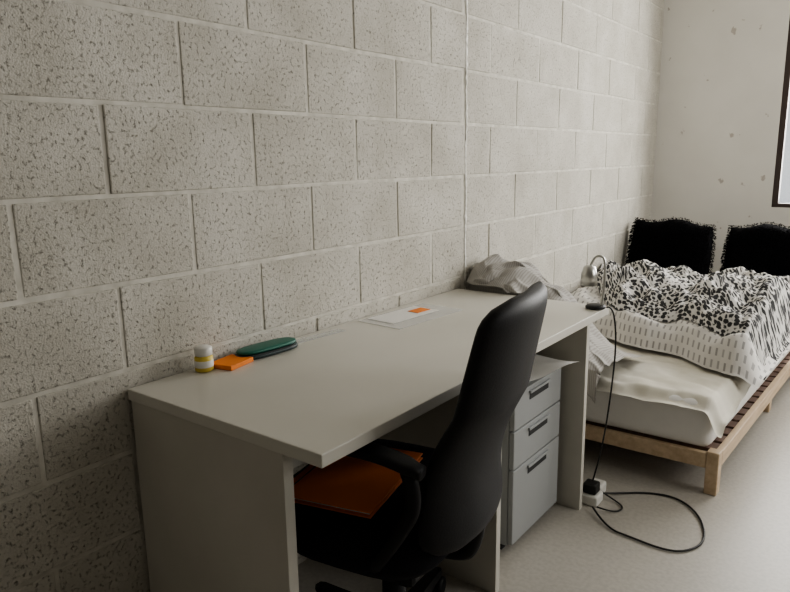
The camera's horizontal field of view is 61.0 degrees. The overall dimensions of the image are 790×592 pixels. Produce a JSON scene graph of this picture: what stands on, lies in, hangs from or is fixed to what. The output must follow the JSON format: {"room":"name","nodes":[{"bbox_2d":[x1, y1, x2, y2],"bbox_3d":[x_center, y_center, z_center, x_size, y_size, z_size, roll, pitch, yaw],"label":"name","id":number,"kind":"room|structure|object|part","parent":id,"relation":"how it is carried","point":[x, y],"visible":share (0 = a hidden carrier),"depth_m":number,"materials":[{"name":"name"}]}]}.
{"room":"bedroom","nodes":[
{"label":"bedroom","id":0,"kind":"room"},
{"bbox_2d":[0,0,664,591],"bbox_3d":[-0.227,-0.504,2.149,0.202,2.650,6.452,8,14,36],"label":"wall","id":1,"kind":"structure","parent":0,"point":[177,176],"depth_m":1.77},
{"bbox_2d":[463,0,467,288],"bbox_3d":[0.275,-0.907,2.584,0.012,2.010,0.036,8,14,36],"label":"trim","id":2,"kind":"structure","parent":1,"relation":"attached to","point":[466,1],"depth_m":2.63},
{"bbox_2d":[298,376,789,591],"bbox_3d":[1.125,1.043,1.473,3.500,0.150,6.900,8,14,36],"label":"floor","id":3,"kind":"structure","parent":0,"point":[745,547],"depth_m":2.27,"materials":[{"name":"grey concrete"}]},
{"bbox_2d":[127,289,608,591],"bbox_3d":[0.067,0.490,2.027,0.620,0.742,1.462,8,14,36],"label":"desk","id":4,"kind":"object","parent":3,"relation":"on","point":[218,451],"visible":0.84,"depth_m":1.54,"materials":[{"name":"laminate"}]},
{"bbox_2d":[194,344,213,372],"bbox_3d":[-0.482,0.157,1.688,0.047,0.063,0.047,8,14,36],"label":"jar","id":5,"kind":"object","parent":4,"relation":"on","point":[203,359],"visible":1,"depth_m":1.67,"materials":[{"name":"yellow"}]},
{"bbox_3d":[-0.482,0.137,1.683,0.044,0.022,0.044,8,14,36],"label":"lid","id":6,"kind":"part","parent":5,"relation":"part of","materials":[{"name":"white plastic"}]},
{"bbox_3d":[-0.403,0.620,1.503,0.508,0.714,0.026,8,14,36],"label":"panel","id":7,"kind":"part","parent":4,"relation":"part of","materials":[{"name":"white laminate"}]},
{"bbox_2d":[214,354,252,370],"bbox_3d":[-0.425,0.172,1.739,0.072,0.012,0.090,5,13,25],"label":"sticky notes","id":8,"kind":"object","parent":4,"relation":"on","point":[231,362],"visible":0.8,"depth_m":1.72,"materials":[{"name":"orange paper"}]},
{"bbox_2d":[235,337,297,359],"bbox_3d":[-0.350,0.144,1.839,0.079,0.024,0.200,9,15,40],"label":"pencil case","id":9,"kind":"object","parent":4,"relation":"on","point":[279,345],"visible":0.96,"depth_m":1.82,"materials":[{"name":"green"}]},
{"bbox_3d":[-0.375,0.357,1.907,0.016,0.364,0.725,8,14,36],"label":"rail","id":10,"kind":"part","parent":4,"relation":"part of","materials":[{"name":"white laminate"}]},
{"bbox_2d":[367,306,438,323],"bbox_3d":[0.058,0.063,2.251,0.180,0.004,0.340,9,15,40],"label":"paper sleeve","id":11,"kind":"object","parent":4,"relation":"on","point":[407,313],"visible":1,"depth_m":2.25,"materials":[{"name":"white paper"}]},
{"bbox_3d":[0.072,0.495,2.074,0.563,0.714,0.025,8,14,36],"label":"panel","id":12,"kind":"part","parent":4,"relation":"part of","materials":[{"name":"white laminate"}]},
{"bbox_3d":[0.439,0.394,2.537,0.578,0.714,0.025,8,14,36],"label":"panel","id":13,"kind":"part","parent":4,"relation":"part of","materials":[{"name":"white laminate"}]},
{"bbox_2d":[580,255,606,309],"bbox_3d":[0.683,-0.050,2.301,0.089,0.187,0.068,8,14,36],"label":"desk lamp","id":14,"kind":"object","parent":4,"relation":"on","point":[589,272],"depth_m":2.28,"materials":[{"name":"silver metal"}]},
{"bbox_2d":[582,306,704,551],"bbox_3d":[0.877,0.413,2.317,0.437,0.752,0.374,8,14,36],"label":"power cord","id":15,"kind":"object","parent":4,"relation":"attached to","point":[594,489],"visible":0.99,"depth_m":2.44,"materials":[{"name":"black plastic"}]},
{"bbox_2d":[293,281,547,591],"bbox_3d":[0.024,0.445,1.635,0.657,0.989,0.583,5,13,27],"label":"office chair","id":16,"kind":"object","parent":3,"relation":"on","point":[442,507],"visible":0.9,"depth_m":1.38,"materials":[{"name":"fabric"}]},
{"bbox_3d":[-0.121,0.826,1.820,0.270,0.050,0.060,10,16,42],"label":"arm","id":17,"kind":"part","parent":16,"relation":"part of","materials":[{"name":"black plastic"}]},
{"bbox_2d":[294,448,422,518],"bbox_3d":[-0.101,0.434,1.633,0.240,0.018,0.320,4,13,23],"label":"folder","id":18,"kind":"object","parent":16,"relation":"on","point":[348,485],"visible":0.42,"depth_m":1.56,"materials":[{"name":"orange"}]},
{"bbox_3d":[-0.032,0.507,1.653,0.450,0.132,0.470,5,13,27],"label":"seat","id":19,"kind":"part","parent":16,"relation":"part of","materials":[{"name":"fabric"}]},
{"bbox_3d":[0.074,0.816,1.853,0.060,0.050,0.271,5,13,27],"label":"arm","id":20,"kind":"part","parent":16,"relation":"part of","materials":[{"name":"black plastic"}]},
{"bbox_3d":[0.216,0.254,1.470,0.196,0.555,0.422,5,13,27],"label":"backrest","id":21,"kind":"part","parent":16,"relation":"part of","materials":[{"name":"black leather"}]},
{"bbox_2d":[500,368,560,549],"bbox_3d":[0.287,0.513,2.380,0.491,0.550,0.355,8,14,36],"label":"drawer unit","id":22,"kind":"object","parent":3,"relation":"on","point":[529,464],"visible":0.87,"depth_m":2.19,"materials":[{"name":"grey"}]},
{"bbox_3d":[0.471,0.648,2.267,0.018,0.255,0.349,8,14,36],"label":"drawer","id":23,"kind":"part","parent":22,"relation":"part of","materials":[{"name":"grey"}]},
{"bbox_3d":[0.468,0.457,2.228,0.018,0.125,0.349,8,14,36],"label":"drawer","id":24,"kind":"part","parent":22,"relation":"part of","materials":[{"name":"grey"}]},
{"bbox_3d":[0.466,0.332,2.202,0.018,0.120,0.349,8,14,36],"label":"drawer","id":25,"kind":"part","parent":22,"relation":"part of","materials":[{"name":"grey"}]},
{"bbox_2d":[530,354,574,380],"bbox_3d":[0.402,0.239,2.227,0.328,0.040,0.363,8,14,36],"label":"loose papers","id":26,"kind":"object","parent":22,"relation":"on","point":[543,366],"visible":0.22,"depth_m":2.21,"materials":[{"name":"white paper"}]},
{"bbox_2d":[585,338,789,495],"bbox_3d":[1.502,0.347,3.537,1.015,0.372,2.132,8,14,36],"label":"bed","id":27,"kind":"object","parent":3,"relation":"on","point":[664,405],"visible":0.3,"depth_m":2.67,"materials":[{"name":"white fabric"}]},
{"bbox_2d":[465,254,641,402],"bbox_3d":[0.677,0.075,2.816,0.558,0.514,0.674,8,14,36],"label":"blanket","id":28,"kind":"object","parent":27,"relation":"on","point":[494,274],"visible":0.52,"depth_m":2.64,"materials":[{"name":"fabric"}]},
{"bbox_3d":[0.828,0.570,2.782,0.870,0.060,0.025,8,14,36],"label":"foot rail","id":29,"kind":"part","parent":27,"relation":"part of","materials":[{"name":"brown wood"}]},
{"bbox_2d":[624,217,716,274],"bbox_3d":[1.706,-0.234,4.181,0.529,0.513,0.241,7,14,32],"label":"fluffy cushion","id":30,"kind":"object","parent":27,"relation":"on","point":[674,242],"visible":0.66,"depth_m":4.11,"materials":[{"name":"black fur"}]},
{"bbox_2d":[571,259,789,387],"bbox_3d":[1.418,0.051,3.371,1.063,0.377,1.210,8,14,36],"label":"duvet","id":31,"kind":"object","parent":27,"relation":"on","point":[735,321],"visible":0.86,"depth_m":3.10,"materials":[{"name":"white fabric"}]},
{"bbox_3d":[1.476,0.276,3.524,0.973,0.187,2.038,8,14,36],"label":"mattress","id":32,"kind":"part","parent":27,"relation":"part of","materials":[{"name":"fabric"}]},
{"bbox_3d":[1.199,0.662,2.526,0.047,0.170,0.050,8,14,36],"label":"leg","id":33,"kind":"part","parent":27,"relation":"part of","materials":[{"name":"brown wood"}]},
{"bbox_3d":[1.865,0.444,3.288,0.025,0.060,2.017,9,15,39],"label":"rail","id":34,"kind":"part","parent":27,"relation":"part of","materials":[{"name":"brown wood"}]},
{"bbox_2d":[720,222,789,275],"bbox_3d":[2.197,-0.185,3.955,0.519,0.501,0.240,9,15,40],"label":"fluffy cushion","id":35,"kind":"object","parent":27,"relation":"on","point":[760,248],"visible":0.5,"depth_m":3.92,"materials":[{"name":"black fur"}]},
{"bbox_3d":[1.846,0.522,3.335,0.048,0.100,0.050,8,14,36],"label":"leg","id":36,"kind":"part","parent":27,"relation":"part of","materials":[{"name":"brown wood"}]},
{"bbox_2d":[651,0,789,273],"bbox_3d":[3.106,-0.892,3.786,3.500,2.650,0.250,8,14,36],"label":"wall","id":37,"kind":"structure","parent":0,"point":[722,68],"depth_m":4.34,"materials":[{"name":"paint"}]},
{"bbox_2d":[771,203,789,207],"bbox_3d":[3.092,-0.487,3.769,1.715,0.024,0.050,8,14,36],"label":"frame","id":38,"kind":"object","parent":37,"relation":"attached to","point":[786,205],"depth_m":4.22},
{"bbox_2d":[772,19,789,202],"bbox_3d":[3.081,-1.163,3.631,1.715,1.356,0.050,8,14,36],"label":"window","id":39,"kind":"structure","parent":37,"relation":"in","point":[786,83],"depth_m":4.15,"materials":[{"name":"brown"}]}
]}

